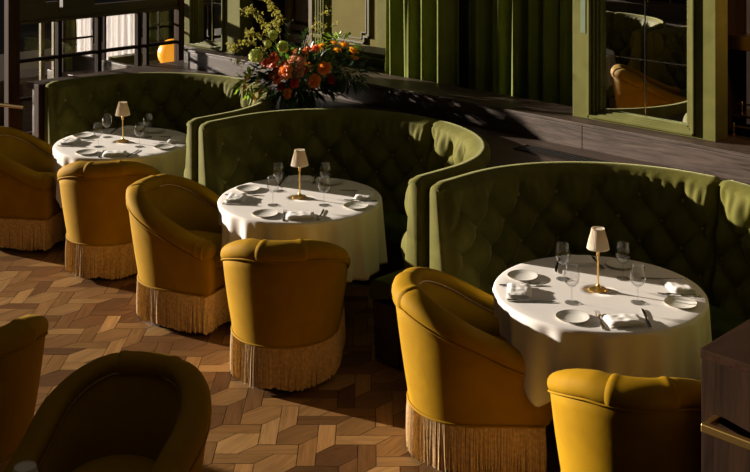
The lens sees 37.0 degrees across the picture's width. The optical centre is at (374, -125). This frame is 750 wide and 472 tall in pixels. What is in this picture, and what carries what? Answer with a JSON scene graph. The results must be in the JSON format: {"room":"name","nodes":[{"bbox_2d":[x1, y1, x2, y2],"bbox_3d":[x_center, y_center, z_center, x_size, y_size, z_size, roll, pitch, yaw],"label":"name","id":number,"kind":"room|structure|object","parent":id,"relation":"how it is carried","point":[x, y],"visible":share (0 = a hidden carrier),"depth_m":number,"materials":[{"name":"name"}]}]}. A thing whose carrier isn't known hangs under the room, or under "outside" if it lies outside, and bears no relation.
{"room":"restaurant","nodes":[
{"label":"restaurant","id":0,"kind":"room"},
{"bbox_2d":[0,73,46,131],"bbox_3d":[-2.606,2.400,12.753,0.080,0.600,3.650,0,0,45],"label":"wall","id":1,"kind":"structure","parent":0,"point":[25,114],"depth_m":11.65,"materials":[{"name":"brown wood"}]},
{"bbox_2d":[0,37,142,79],"bbox_3d":[-5.091,2.725,13.011,6.400,0.050,12.800,0,0,45],"label":"trim","id":2,"kind":"structure","parent":1,"relation":"attached to","point":[29,68],"depth_m":16.13,"materials":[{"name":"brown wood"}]},
{"bbox_2d":[108,50,159,65],"bbox_3d":[-2.125,2.280,11.996,0.470,0.800,1.400,0,0,45],"label":"banquette","id":3,"kind":"object","parent":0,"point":[128,59],"visible":0.06,"depth_m":11.73,"materials":[{"name":"green fabric"}]},
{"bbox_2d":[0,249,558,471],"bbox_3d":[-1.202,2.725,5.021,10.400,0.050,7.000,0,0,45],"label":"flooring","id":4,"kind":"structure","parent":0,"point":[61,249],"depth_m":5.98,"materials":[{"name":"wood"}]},
{"bbox_2d":[0,238,560,471],"bbox_3d":[-1.207,2.699,5.011,10.139,0.001,6.782,0,0,45],"label":"floor","id":5,"kind":"structure","parent":0,"point":[284,457],"depth_m":6.00,"materials":[{"name":"wood"}]},
{"bbox_2d":[0,314,48,471],"bbox_3d":[-1.794,2.295,4.877,0.730,0.802,0.696,0,0,41],"label":"tub chair","id":6,"kind":"object","parent":5,"relation":"on","point":[22,340],"visible":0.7,"depth_m":4.73,"materials":[{"name":"yellow fabric"}]},
{"bbox_2d":[32,89,33,134],"bbox_3d":[-2.219,2.208,9.442,0.350,0.984,1.265,0,0,45],"label":"base cabinet","id":7,"kind":"object","parent":5,"relation":"on","point":[32,89],"visible":0.02,"depth_m":9.12,"materials":[{"name":"brown wood"}]},
{"bbox_2d":[166,60,187,67],"bbox_3d":[-1.631,1.692,10.026,0.355,0.045,0.368,0,0,45],"label":"trim","id":8,"kind":"structure","parent":7,"relation":"on","point":[181,62],"depth_m":9.98,"materials":[{"name":"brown wood"}]},
{"bbox_2d":[26,63,749,197],"bbox_3d":[0.300,1.692,6.891,7.520,0.045,1.330,0,0,45],"label":"partition wall","id":9,"kind":"structure","parent":7,"relation":"on","point":[501,144],"depth_m":7.10,"materials":[{"name":"brown wood"}]},
{"bbox_2d":[513,144,612,162],"bbox_3d":[1.135,1.666,6.650,0.680,0.006,0.140,0,0,45],"label":"air vent","id":10,"kind":"object","parent":9,"relation":"on","point":[527,147],"visible":0.73,"depth_m":6.71,"materials":[{"name":"brown wood"}]},
{"bbox_3d":[-0.526,1.569,8.300,0.140,0.200,0.140,0,0,45],"label":"glass vase","id":11,"kind":"object","parent":9,"relation":"on","visible":0},
{"bbox_2d":[245,41,350,108],"bbox_3d":[-0.557,1.470,8.204,0.694,0.508,0.744,0,0,45],"label":"foliage","id":12,"kind":"object","parent":11,"relation":"in","point":[307,94],"visible":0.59,"depth_m":8.11,"materials":[{"name":"green plant"}]},
{"bbox_2d":[229,56,249,67],"bbox_3d":[-0.982,1.367,8.235,0.142,0.088,0.120,0,0,45],"label":"branch","id":13,"kind":"object","parent":12,"relation":"attached to","point":[238,59],"visible":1,"depth_m":8.24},
{"bbox_2d":[225,37,263,52],"bbox_3d":[-0.923,1.250,8.144,0.345,0.177,0.096,0,0,13],"label":"branch","id":14,"kind":"object","parent":12,"relation":"in","point":[252,41],"visible":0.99,"depth_m":8.15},
{"bbox_2d":[231,65,267,105],"bbox_3d":[-0.913,1.536,8.194,0.278,0.297,0.251,0,0,4],"label":"foliage","id":15,"kind":"object","parent":12,"relation":"attached to","point":[249,94],"visible":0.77,"depth_m":8.18,"materials":[{"name":"green plant"}]},
{"bbox_2d":[249,49,262,63],"bbox_3d":[-0.861,1.302,8.101,0.108,0.107,0.112,0,0,45],"label":"bloom","id":16,"kind":"object","parent":12,"relation":"attached to","point":[254,55],"visible":1,"depth_m":8.07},
{"bbox_2d":[245,27,271,53],"bbox_3d":[-0.841,1.220,8.150,0.225,0.242,0.092,0,0,2],"label":"branch","id":17,"kind":"object","parent":12,"relation":"in","point":[246,32],"visible":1,"depth_m":8.15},
{"bbox_2d":[239,4,284,58],"bbox_3d":[-0.820,1.144,8.238,0.378,0.401,0.100,0,0,13],"label":"branch","id":18,"kind":"object","parent":12,"relation":"attached to","point":[246,10],"visible":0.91,"depth_m":8.25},
{"bbox_2d":[258,15,285,57],"bbox_3d":[-0.748,1.181,8.107,0.217,0.351,0.095,0,0,2],"label":"branch","id":19,"kind":"object","parent":12,"relation":"in","point":[278,21],"visible":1,"depth_m":8.10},
{"bbox_2d":[268,30,277,39],"bbox_3d":[-0.738,1.150,8.101,0.075,0.074,0.078,0,0,45],"label":"bloom","id":20,"kind":"object","parent":19,"relation":"attached to","point":[273,34],"visible":1,"depth_m":8.08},
{"bbox_2d":[265,51,279,68],"bbox_3d":[-0.732,1.323,8.030,0.091,0.126,0.130,0,0,-30],"label":"ranunculus","id":21,"kind":"object","parent":12,"relation":"in","point":[272,59],"visible":1,"depth_m":8.01,"materials":[{"name":"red plant"}]},
{"bbox_2d":[263,0,283,54],"bbox_3d":[-0.750,1.076,8.107,0.186,0.456,0.113,0,0,-19],"label":"branch","id":22,"kind":"object","parent":12,"relation":"attached to","point":[276,13],"visible":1,"depth_m":8.11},
{"bbox_2d":[272,73,280,84],"bbox_3d":[-0.695,1.444,7.990,0.067,0.092,0.096,0,0,-31],"label":"ranunculus","id":23,"kind":"object","parent":12,"relation":"in","point":[277,80],"visible":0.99,"depth_m":7.97,"materials":[{"name":"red plant"}]},
{"bbox_2d":[277,41,289,53],"bbox_3d":[-0.665,1.237,8.101,0.094,0.092,0.097,0,0,45],"label":"bloom","id":24,"kind":"object","parent":12,"relation":"attached to","point":[282,47],"visible":0.98,"depth_m":8.07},
{"bbox_2d":[278,61,292,80],"bbox_3d":[-0.634,1.383,7.930,0.132,0.132,0.070,0,0,45],"label":"ranunculus","id":25,"kind":"object","parent":12,"relation":"in","point":[284,74],"visible":1,"depth_m":7.91,"materials":[{"name":"orange plant"}]},
{"bbox_2d":[283,86,291,98],"bbox_3d":[-0.623,1.541,7.948,0.042,0.093,0.091,0,0,-39],"label":"ranunculus","id":26,"kind":"object","parent":12,"relation":"in","point":[287,92],"visible":1,"depth_m":7.93,"materials":[{"name":"orange plant"}]},
{"bbox_2d":[287,54,297,65],"bbox_3d":[-0.598,1.333,8.091,0.099,0.096,0.074,0,0,41],"label":"ranunculus","id":27,"kind":"object","parent":12,"relation":"attached to","point":[293,58],"visible":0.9,"depth_m":8.07,"materials":[{"name":"pink plant"}]},
{"bbox_2d":[289,77,298,88],"bbox_3d":[-0.573,1.471,7.951,0.079,0.077,0.051,0,0,31],"label":"ranunculus","id":28,"kind":"object","parent":12,"relation":"in","point":[294,82],"visible":1,"depth_m":7.94,"materials":[{"name":"red plant"}]},
{"bbox_2d":[293,65,305,77],"bbox_3d":[-0.541,1.396,8.001,0.091,0.092,0.064,0,0,14],"label":"ranunculus","id":29,"kind":"object","parent":12,"relation":"in","point":[298,69],"visible":1,"depth_m":7.99,"materials":[{"name":"pink plant"}]},
{"bbox_2d":[295,54,306,65],"bbox_3d":[-0.538,1.326,8.053,0.092,0.084,0.072,0,0,15],"label":"ranunculus","id":30,"kind":"object","parent":12,"relation":"attached to","point":[299,58],"visible":1,"depth_m":8.03,"materials":[{"name":"pink plant"}]},
{"bbox_2d":[302,46,310,54],"bbox_3d":[-0.497,1.261,8.102,0.078,0.068,0.060,0,0,34],"label":"ranunculus","id":31,"kind":"object","parent":12,"relation":"attached to","point":[306,49],"visible":1,"depth_m":8.09,"materials":[{"name":"orange plant"}]},
{"bbox_2d":[308,73,320,88],"bbox_3d":[-0.429,1.453,7.930,0.109,0.108,0.060,0,0,36],"label":"ranunculus","id":32,"kind":"object","parent":12,"relation":"in","point":[314,79],"visible":1,"depth_m":7.92,"materials":[{"name":"orange plant"}]},
{"bbox_2d":[310,44,319,52],"bbox_3d":[-0.436,1.254,8.154,0.070,0.060,0.076,0,0,-28],"label":"ranunculus","id":33,"kind":"object","parent":12,"relation":"attached to","point":[314,48],"visible":1,"depth_m":8.13,"materials":[{"name":"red plant"}]},
{"bbox_2d":[317,61,331,75],"bbox_3d":[-0.358,1.366,7.953,0.107,0.102,0.074,0,0,9],"label":"ranunculus","id":34,"kind":"object","parent":12,"relation":"in","point":[324,67],"visible":1,"depth_m":7.94,"materials":[{"name":"orange plant"}]},
{"bbox_2d":[312,46,379,95],"bbox_3d":[-0.225,1.420,8.182,0.558,0.374,0.531,0,0,45],"label":"foliage","id":35,"kind":"object","parent":12,"relation":"attached to","point":[356,85],"visible":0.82,"depth_m":8.11,"materials":[{"name":"green plant"}]},
{"bbox_2d":[314,31,360,49],"bbox_3d":[-0.275,1.210,8.219,0.342,0.162,0.226,0,0,-11],"label":"foliage","id":36,"kind":"object","parent":35,"relation":"attached to","point":[348,33],"visible":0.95,"depth_m":8.19,"materials":[{"name":"green plant"}]},
{"bbox_2d":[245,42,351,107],"bbox_3d":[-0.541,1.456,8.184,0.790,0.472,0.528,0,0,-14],"label":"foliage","id":37,"kind":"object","parent":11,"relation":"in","point":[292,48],"visible":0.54,"depth_m":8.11,"materials":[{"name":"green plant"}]},
{"bbox_2d":[283,20,294,54],"bbox_3d":[-0.620,1.156,8.051,0.099,0.255,0.074,0,0,45],"label":"leafy branch","id":38,"kind":"object","parent":37,"relation":"attached to","point":[287,26],"visible":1,"depth_m":8.05,"materials":[{"name":"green plant"}]},
{"bbox_2d":[296,27,308,53],"bbox_3d":[-0.526,1.218,8.142,0.073,0.243,0.078,0,0,30],"label":"leafy branch","id":39,"kind":"object","parent":37,"relation":"attached to","point":[305,33],"visible":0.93,"depth_m":8.14,"materials":[{"name":"green plant"}]},
{"bbox_2d":[303,6,332,48],"bbox_3d":[-0.424,1.141,8.141,0.244,0.403,0.096,0,0,-5],"label":"leafy branch","id":40,"kind":"object","parent":37,"relation":"attached to","point":[326,6],"visible":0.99,"depth_m":8.15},
{"bbox_2d":[306,22,337,45],"bbox_3d":[-0.407,1.198,8.143,0.284,0.289,0.074,0,0,-2],"label":"leafy branch","id":41,"kind":"object","parent":37,"relation":"attached to","point":[336,22],"visible":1,"depth_m":8.15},
{"bbox_2d":[0,126,66,251],"bbox_3d":[-2.626,2.295,8.323,0.730,0.802,0.696,0,0,8],"label":"tub chair","id":42,"kind":"object","parent":5,"relation":"on","point":[31,216],"visible":0.73,"depth_m":8.02,"materials":[{"name":"yellow fabric"}]},
{"bbox_2d":[34,81,49,141],"bbox_3d":[-2.606,2.166,8.828,0.080,1.068,0.140,0,0,45],"label":"end panel","id":43,"kind":"object","parent":5,"relation":"on","point":[39,88],"visible":0.33,"depth_m":8.77,"materials":[{"name":"brown wood"}]},
{"bbox_2d":[3,350,211,471],"bbox_3d":[-0.968,2.295,4.168,0.696,0.802,0.730,0,0,17],"label":"tub chair","id":44,"kind":"object","parent":5,"relation":"on","point":[125,410],"visible":0.99,"depth_m":4.32,"materials":[{"name":"yellow fabric"}]},
{"bbox_2d":[57,160,160,279],"bbox_3d":[-1.824,2.295,7.719,0.696,0.802,0.730,0,0,-2],"label":"tub chair","id":45,"kind":"object","parent":5,"relation":"on","point":[99,241],"visible":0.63,"depth_m":7.43,"materials":[{"name":"yellow fabric"}]},
{"bbox_2d":[45,72,274,182],"bbox_3d":[-1.468,2.144,8.488,1.980,1.072,1.204,0,0,45],"label":"booth","id":46,"kind":"object","parent":5,"relation":"on","point":[181,102],"visible":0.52,"depth_m":8.95,"materials":[{"name":"green fabric"}]},
{"bbox_2d":[157,39,173,62],"bbox_3d":[-1.912,1.677,10.550,0.270,0.285,0.270,0,0,45],"label":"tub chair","id":47,"kind":"object","parent":5,"relation":"on","point":[165,53],"visible":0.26,"depth_m":10.44,"materials":[{"name":"fabric"}]},
{"bbox_2d":[126,174,230,334],"bbox_3d":[-1.169,2.295,6.917,0.729,0.802,0.696,0,0,23],"label":"tub chair","id":48,"kind":"object","parent":5,"relation":"on","point":[176,230],"visible":0.75,"depth_m":6.64,"materials":[{"name":"yellow fabric"}]},
{"bbox_2d":[220,238,350,391],"bbox_3d":[-0.488,2.295,6.107,0.696,0.802,0.730,0,0,3],"label":"tub chair","id":49,"kind":"object","parent":5,"relation":"on","point":[285,297],"visible":1,"depth_m":5.83,"materials":[{"name":"yellow fabric"}]},
{"bbox_2d":[199,108,490,367],"bbox_3d":[-0.040,2.144,7.060,1.980,1.072,1.204,0,0,45],"label":"booth","id":50,"kind":"object","parent":5,"relation":"on","point":[400,156],"visible":0.52,"depth_m":7.42,"materials":[{"name":"green fabric"}]},
{"bbox_2d":[188,52,749,182],"bbox_3d":[1.093,2.118,7.075,7.660,1.165,0.048,0,0,45],"label":"ledge","id":51,"kind":"structure","parent":5,"relation":"on","point":[724,165],"depth_m":7.09,"materials":[{"name":"brown wood"}]},
{"bbox_2d":[392,267,552,471],"bbox_3d":[0.443,2.295,5.282,0.730,0.802,0.696,0,0,1],"label":"tub chair","id":52,"kind":"object","parent":5,"relation":"on","point":[468,407],"visible":0.84,"depth_m":4.99,"materials":[{"name":"yellow fabric"}]},
{"bbox_2d":[430,161,749,340],"bbox_3d":[1.403,2.144,5.617,1.980,1.072,1.204,0,0,45],"label":"booth","id":53,"kind":"object","parent":5,"relation":"on","point":[485,223],"visible":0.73,"depth_m":6.05,"materials":[{"name":"green fabric"}]},
{"bbox_2d":[547,368,701,471],"bbox_3d":[1.046,2.295,4.509,0.696,0.802,0.730,0,0,13],"label":"tub chair","id":54,"kind":"object","parent":5,"relation":"on","point":[604,422],"visible":0.86,"depth_m":4.21,"materials":[{"name":"yellow fabric"}]},
{"bbox_2d":[700,319,749,471],"bbox_3d":[1.690,2.200,3.906,0.914,1.000,0.765,0,0,45],"label":"base cabinet","id":55,"kind":"object","parent":5,"relation":"on","point":[725,425],"visible":1,"depth_m":3.97,"materials":[{"name":"brown wood"}]},
{"bbox_3d":[-1.846,2.327,8.210,0.968,0.746,0.968,0,0,45],"label":"round table","id":56,"kind":"object","parent":5,"relation":"on","visible":0},
{"bbox_2d":[53,127,186,207],"bbox_3d":[-1.827,2.155,8.199,1.024,0.411,1.040,0,0,45],"label":"tablecloth","id":57,"kind":"object","parent":56,"relation":"on","point":[172,161],"visible":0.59,"depth_m":8.00,"materials":[{"name":"white fabric"}]},
{"bbox_2d":[59,138,81,145],"bbox_3d":[-2.223,1.936,8.177,0.122,0.024,0.173,0,0,6],"label":"folded napkin","id":58,"kind":"object","parent":57,"relation":"on","point":[69,141],"visible":1,"depth_m":8.14,"materials":[{"name":"fabric"}]},
{"bbox_2d":[73,133,92,137],"bbox_3d":[-2.185,1.943,8.382,0.149,0.010,0.149,0,0,45],"label":"plate","id":59,"kind":"object","parent":57,"relation":"on","point":[78,135],"visible":1,"depth_m":8.39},
{"bbox_2d":[76,149,96,154],"bbox_3d":[-2.028,1.943,7.876,0.149,0.010,0.149,0,0,45],"label":"plate","id":60,"kind":"object","parent":57,"relation":"on","point":[84,151],"visible":1,"depth_m":7.89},
{"bbox_2d":[102,150,128,156],"bbox_3d":[-1.817,1.936,7.828,0.173,0.024,0.122,0,0,-6],"label":"folded napkin","id":61,"kind":"object","parent":57,"relation":"on","point":[115,153],"visible":1,"depth_m":7.78,"materials":[{"name":"fabric"}]},
{"bbox_2d":[115,101,129,142],"bbox_3d":[-1.849,1.803,8.213,0.106,0.291,0.106,0,0,45],"label":"table lamp","id":62,"kind":"object","parent":57,"relation":"on","point":[122,110],"visible":1,"depth_m":8.19,"materials":[{"name":"fabric"}]},
{"bbox_2d":[118,126,142,131],"bbox_3d":[-1.879,1.936,8.595,0.173,0.024,0.122,0,0,0],"label":"folded napkin","id":63,"kind":"object","parent":57,"relation":"on","point":[125,128],"visible":0.95,"depth_m":8.55,"materials":[{"name":"fabric"}]},
{"bbox_2d":[146,128,164,132],"bbox_3d":[-1.672,1.943,8.539,0.149,0.010,0.149,0,0,45],"label":"plate","id":64,"kind":"object","parent":57,"relation":"on","point":[152,130],"visible":1,"depth_m":8.56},
{"bbox_2d":[154,144,174,148],"bbox_3d":[-1.510,1.943,8.035,0.149,0.010,0.149,0,0,45],"label":"plate","id":65,"kind":"object","parent":57,"relation":"on","point":[159,146],"visible":1,"depth_m":8.05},
{"bbox_2d":[167,136,185,142],"bbox_3d":[-1.464,1.936,8.246,0.122,0.024,0.173,0,0,1],"label":"folded napkin","id":66,"kind":"object","parent":57,"relation":"on","point":[174,139],"visible":0.99,"depth_m":8.20,"materials":[{"name":"fabric"}]},
{"bbox_3d":[-0.453,2.327,6.781,0.968,0.746,0.968,0,0,45],"label":"round table","id":67,"kind":"object","parent":5,"relation":"on","visible":0},
{"bbox_2d":[217,177,387,281],"bbox_3d":[-0.431,2.155,6.784,1.024,0.411,1.051,0,0,45],"label":"tablecloth","id":68,"kind":"object","parent":67,"relation":"on","point":[361,232],"visible":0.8,"depth_m":6.51,"materials":[{"name":"white fabric"}]},
{"bbox_2d":[224,193,247,203],"bbox_3d":[-0.836,1.936,6.748,0.122,0.024,0.173,0,0,3],"label":"folded napkin","id":69,"kind":"object","parent":68,"relation":"on","point":[240,198],"visible":1,"depth_m":6.71,"materials":[{"name":"fabric"}]},
{"bbox_2d":[236,185,259,191],"bbox_3d":[-0.788,1.943,6.963,0.149,0.010,0.149,0,0,45],"label":"plate","id":70,"kind":"object","parent":68,"relation":"on","point":[246,188],"visible":1,"depth_m":6.97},
{"bbox_2d":[252,209,277,216],"bbox_3d":[-0.631,1.943,6.444,0.149,0.010,0.149,0,0,45],"label":"plate","id":71,"kind":"object","parent":68,"relation":"on","point":[263,212],"visible":1,"depth_m":6.45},
{"bbox_2d":[285,175,312,182],"bbox_3d":[-0.487,1.936,7.166,0.173,0.024,0.122,0,0,0],"label":"folded napkin","id":72,"kind":"object","parent":68,"relation":"on","point":[294,178],"visible":0.94,"depth_m":7.13,"materials":[{"name":"fabric"}]},
{"bbox_2d":[291,148,307,199],"bbox_3d":[-0.456,1.803,6.785,0.106,0.291,0.106,0,0,45],"label":"table lamp","id":73,"kind":"object","parent":68,"relation":"on","point":[299,159],"visible":1,"depth_m":6.76,"materials":[{"name":"fabric"}]},
{"bbox_2d":[286,211,315,219],"bbox_3d":[-0.424,1.936,6.397,0.173,0.024,0.122,0,0,-2],"label":"folded napkin","id":74,"kind":"object","parent":68,"relation":"on","point":[299,215],"visible":1,"depth_m":6.36,"materials":[{"name":"fabric"}]},
{"bbox_2d":[320,178,342,184],"bbox_3d":[-0.275,1.943,7.112,0.149,0.010,0.149,0,0,45],"label":"plate","id":75,"kind":"object","parent":68,"relation":"on","point":[333,181],"visible":0.96,"depth_m":7.13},
{"bbox_2d":[343,201,368,208],"bbox_3d":[-0.112,1.943,6.599,0.149,0.010,0.149,0,0,45],"label":"plate","id":76,"kind":"object","parent":68,"relation":"on","point":[354,204],"visible":1,"depth_m":6.61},
{"bbox_2d":[353,190,374,199],"bbox_3d":[-0.065,1.936,6.809,0.122,0.024,0.173,0,0,5],"label":"folded napkin","id":77,"kind":"object","parent":68,"relation":"on","point":[360,194],"visible":1,"depth_m":6.77,"materials":[{"name":"fabric"}]},
{"bbox_3d":[1.054,2.327,5.268,0.968,0.746,0.968,0,0,45],"label":"round table","id":78,"kind":"object","parent":5,"relation":"on","visible":0},
{"bbox_2d":[493,256,711,406],"bbox_3d":[1.078,2.155,5.260,1.029,0.411,1.048,0,0,45],"label":"tablecloth","id":79,"kind":"object","parent":78,"relation":"on","point":[547,344],"visible":0.77,"depth_m":4.94,"materials":[{"name":"white fabric"}]},
{"bbox_2d":[506,283,531,299],"bbox_3d":[0.675,1.936,5.236,0.122,0.024,0.173,0,0,8],"label":"folded napkin","id":80,"kind":"object","parent":79,"relation":"on","point":[514,290],"visible":1,"depth_m":5.20,"materials":[{"name":"fabric"}]},
{"bbox_2d":[507,270,537,280],"bbox_3d":[0.717,1.943,5.441,0.149,0.010,0.149,0,0,45],"label":"plate","id":81,"kind":"object","parent":79,"relation":"on","point":[521,275],"visible":1,"depth_m":5.45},
{"bbox_2d":[507,299,555,301],"bbox_3d":[0.717,1.946,5.128,0.220,0.006,0.017,0,0,4],"label":"table knife","id":82,"kind":"object","parent":79,"relation":"on","point":[508,300],"visible":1,"depth_m":5.13,"materials":[{"name":"metal"}]},
{"bbox_2d":[556,310,589,322],"bbox_3d":[0.871,1.943,4.934,0.149,0.010,0.149,0,0,45],"label":"plate","id":83,"kind":"object","parent":79,"relation":"on","point":[570,316],"visible":1,"depth_m":4.94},
{"bbox_2d":[560,255,596,265],"bbox_3d":[1.022,1.936,5.651,0.173,0.024,0.122,0,0,-1],"label":"folded napkin","id":84,"kind":"object","parent":79,"relation":"on","point":[575,260],"visible":0.98,"depth_m":5.62,"materials":[{"name":"fabric"}]},
{"bbox_2d":[587,226,609,292],"bbox_3d":[1.050,1.803,5.271,0.106,0.291,0.106,0,0,45],"label":"table lamp","id":85,"kind":"object","parent":79,"relation":"on","point":[597,241],"visible":1,"depth_m":5.25,"materials":[{"name":"fabric"}]},
{"bbox_2d":[605,258,634,268],"bbox_3d":[1.227,1.943,5.603,0.149,0.010,0.149,0,0,45],"label":"plate","id":86,"kind":"object","parent":79,"relation":"on","point":[613,263],"visible":0.98,"depth_m":5.61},
{"bbox_2d":[601,314,646,327],"bbox_3d":[1.088,1.936,4.890,0.173,0.024,0.122,0,0,-7],"label":"folded napkin","id":87,"kind":"object","parent":79,"relation":"on","point":[614,320],"visible":1,"depth_m":4.85,"materials":[{"name":"fabric"}]},
{"bbox_2d":[641,308,651,328],"bbox_3d":[1.194,1.946,4.932,0.017,0.006,0.220,0,0,4],"label":"table knife","id":88,"kind":"object","parent":79,"relation":"on","point":[643,310],"visible":1,"depth_m":4.91,"materials":[{"name":"metal"}]},
{"bbox_2d":[657,292,700,295],"bbox_3d":[1.414,1.944,5.203,0.198,0.008,0.023,0,0,4],"label":"fork","id":89,"kind":"object","parent":79,"relation":"on","point":[657,292],"visible":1,"depth_m":5.20,"materials":[{"name":"metal"}]},
{"bbox_2d":[662,278,696,293],"bbox_3d":[1.436,1.936,5.298,0.122,0.024,0.173,0,0,-6],"label":"folded napkin","id":90,"kind":"object","parent":79,"relation":"on","point":[678,286],"visible":1,"depth_m":5.27,"materials":[{"name":"fabric"}]},
{"bbox_2d":[664,296,697,308],"bbox_3d":[1.390,1.943,5.096,0.149,0.010,0.149,0,0,45],"label":"plate","id":91,"kind":"object","parent":79,"relation":"on","point":[681,302],"visible":1,"depth_m":5.11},
{"bbox_3d":[-1.025,2.327,3.147,0.968,0.746,0.968,0,0,45],"label":"round table","id":92,"kind":"object","parent":5,"relation":"on","visible":0},
{"bbox_3d":[-1.012,2.155,3.141,1.046,0.411,1.057,0,0,45],"label":"tablecloth","id":93,"kind":"object","parent":92,"relation":"on","visible":0},
{"bbox_2d":[13,460,37,471],"bbox_3d":[-0.983,1.803,3.147,0.106,0.291,0.106,0,0,45],"label":"table lamp","id":94,"kind":"object","parent":93,"relation":"on","point":[24,466],"visible":1,"depth_m":3.15,"materials":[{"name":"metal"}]},
{"bbox_2d":[285,0,314,61],"bbox_3d":[-1.043,0.800,9.719,1.780,2.000,0.130,0,0,45],"label":"wall","id":95,"kind":"structure","parent":0,"point":[302,12],"depth_m":9.26,"materials":[{"name":"brown wood"}]},
{"bbox_2d":[0,0,183,134],"bbox_3d":[-2.390,1.300,9.594,0.436,2.800,1.853,0,0,45],"label":"window","id":96,"kind":"structure","parent":95,"relation":"in","point":[17,13],"depth_m":9.39,"materials":[{"name":"brown wood"}]},
{"bbox_2d":[184,45,196,62],"bbox_3d":[-1.550,1.591,10.036,0.215,0.155,0.240,0,0,45],"label":"trim","id":97,"kind":"structure","parent":95,"relation":"attached to","point":[185,46],"depth_m":10.00,"materials":[{"name":"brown wood"}]},
{"bbox_2d":[253,0,284,56],"bbox_3d":[-0.887,0.656,9.458,0.310,1.713,0.120,0,0,45],"label":"trim","id":98,"kind":"structure","parent":95,"relation":"attached to","point":[260,5],"depth_m":9.39,"materials":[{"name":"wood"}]},
{"bbox_2d":[313,0,332,63],"bbox_3d":[-0.421,0.656,9.033,0.110,1.713,0.120,0,0,45],"label":"trim","id":99,"kind":"structure","parent":95,"relation":"attached to","point":[320,5],"depth_m":9.00,"materials":[{"name":"green paint"}]},
{"bbox_2d":[385,0,458,86],"bbox_3d":[0.334,0.825,8.437,0.740,1.950,0.128,0,0,45],"label":"curtain","id":100,"kind":"object","parent":95,"relation":"attached to","point":[422,36],"visible":0.67,"depth_m":8.36,"materials":[{"name":"fabric"}]},
{"bbox_2d":[186,48,749,157],"bbox_3d":[1.197,1.524,7.193,7.680,0.020,0.375,0,0,45],"label":"trim","id":101,"kind":"structure","parent":95,"relation":"attached to","point":[738,145],"depth_m":7.42,"materials":[{"name":"brown wood"}]},
{"bbox_2d":[184,0,252,54],"bbox_3d":[-1.378,0.638,9.766,0.800,1.750,0.158,0,0,45],"label":"wall mirror","id":102,"kind":"object","parent":101,"relation":"on","point":[208,24],"visible":0.82,"depth_m":9.74,"materials":[{"name":"mirror"}]},
{"bbox_2d":[573,0,727,141],"bbox_3d":[1.634,0.638,6.754,0.980,1.750,0.158,0,0,45],"label":"wall mirror","id":103,"kind":"object","parent":101,"relation":"on","point":[654,65],"visible":1,"depth_m":6.71,"materials":[{"name":"green paint"}]},
{"bbox_2d":[728,0,749,136],"bbox_3d":[2.627,0.713,6.233,1.400,1.600,0.430,0,0,45],"label":"bar cabinet","id":104,"kind":"object","parent":101,"relation":"on","point":[738,10],"visible":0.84,"depth_m":6.70,"materials":[{"name":"brown wood"}]},
{"bbox_2d":[332,0,376,46],"bbox_3d":[-0.774,1.200,10.978,2.580,3.000,0.090,0,0,45],"label":"wall","id":105,"kind":"structure","parent":0,"point":[356,17],"depth_m":10.35,"materials":[{"name":"paint"}]},
{"bbox_2d":[47,69,86,78],"bbox_3d":[-2.659,2.350,10.988,1.900,0.700,0.180,0,0,45],"label":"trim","id":106,"kind":"structure","parent":105,"relation":"attached to","point":[49,71],"depth_m":11.40,"materials":[{"name":"brown wood"}]},
{"bbox_2d":[72,55,133,72],"bbox_3d":[-2.577,2.270,11.070,1.900,0.860,0.050,0,0,45],"label":"trim","id":107,"kind":"structure","parent":105,"relation":"attached to","point":[83,63],"depth_m":11.34,"materials":[{"name":"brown wood"}]},
{"bbox_2d":[39,11,173,79],"bbox_3d":[-2.655,1.880,11.989,0.090,1.040,2.000,0,0,45],"label":"window","id":108,"kind":"structure","parent":105,"relation":"in","point":[64,39],"depth_m":11.40,"materials":[{"name":"brown wood"}]},
{"bbox_2d":[65,20,74,69],"bbox_3d":[-3.164,1.880,11.541,0.067,1.040,0.174,0,0,45],"label":"curtain","id":109,"kind":"object","parent":108,"relation":"hanging from","point":[69,24],"visible":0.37,"depth_m":11.54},
{"bbox_2d":[76,18,92,56],"bbox_3d":[-3.033,1.680,11.672,0.062,0.640,0.184,0,0,45],"label":"curtain","id":110,"kind":"object","parent":108,"relation":"hanging from","point":[84,26],"visible":0.48,"depth_m":11.67,"materials":[{"name":"white fabric"}]},
{"bbox_2d":[106,14,133,59],"bbox_3d":[-2.715,1.680,11.990,0.073,0.640,0.464,0,0,45],"label":"curtain","id":111,"kind":"object","parent":108,"relation":"hanging from","point":[119,28],"visible":0.54,"depth_m":11.96,"materials":[{"name":"white fabric"}]},
{"bbox_2d":[149,10,173,50],"bbox_3d":[-2.240,1.880,12.464,0.108,1.040,0.747,0,0,45],"label":"curtain","id":112,"kind":"object","parent":108,"relation":"hanging from","point":[168,15],"visible":0.07,"depth_m":12.37,"materials":[{"name":"fabric"}]},
{"bbox_2d":[377,0,385,47],"bbox_3d":[0.124,1.200,10.016,0.130,3.000,0.180,0,0,45],"label":"trim","id":113,"kind":"structure","parent":105,"relation":"attached to","point":[381,4],"depth_m":9.96,"materials":[{"name":"green paint"}]},
{"bbox_2d":[468,0,572,106],"bbox_3d":[1.278,0.825,7.684,1.660,1.950,0.137,0,0,44],"label":"curtain","id":114,"kind":"object","parent":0,"point":[518,48],"visible":0.38,"depth_m":7.90,"materials":[{"name":"fabric"}]},
{"bbox_2d":[459,0,749,137],"bbox_3d":[1.361,1.200,8.008,3.400,3.000,0.050,0,0,45],"label":"wall","id":115,"kind":"structure","parent":0,"point":[463,4],"depth_m":8.64,"materials":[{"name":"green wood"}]},
{"bbox_3d":[3.323,2.725,9.546,10.400,0.050,5.800,0,0,45],"label":"trim","id":116,"kind":"structure","parent":0,"visible":0},
{"bbox_2d":[331,40,384,73],"bbox_3d":[-0.361,2.080,9.737,1.820,1.240,0.300,0,0,45],"label":"upholstered bench","id":117,"kind":"object","parent":116,"relation":"on","point":[379,53],"visible":0.02,"depth_m":9.32,"materials":[{"name":"green fabric"}]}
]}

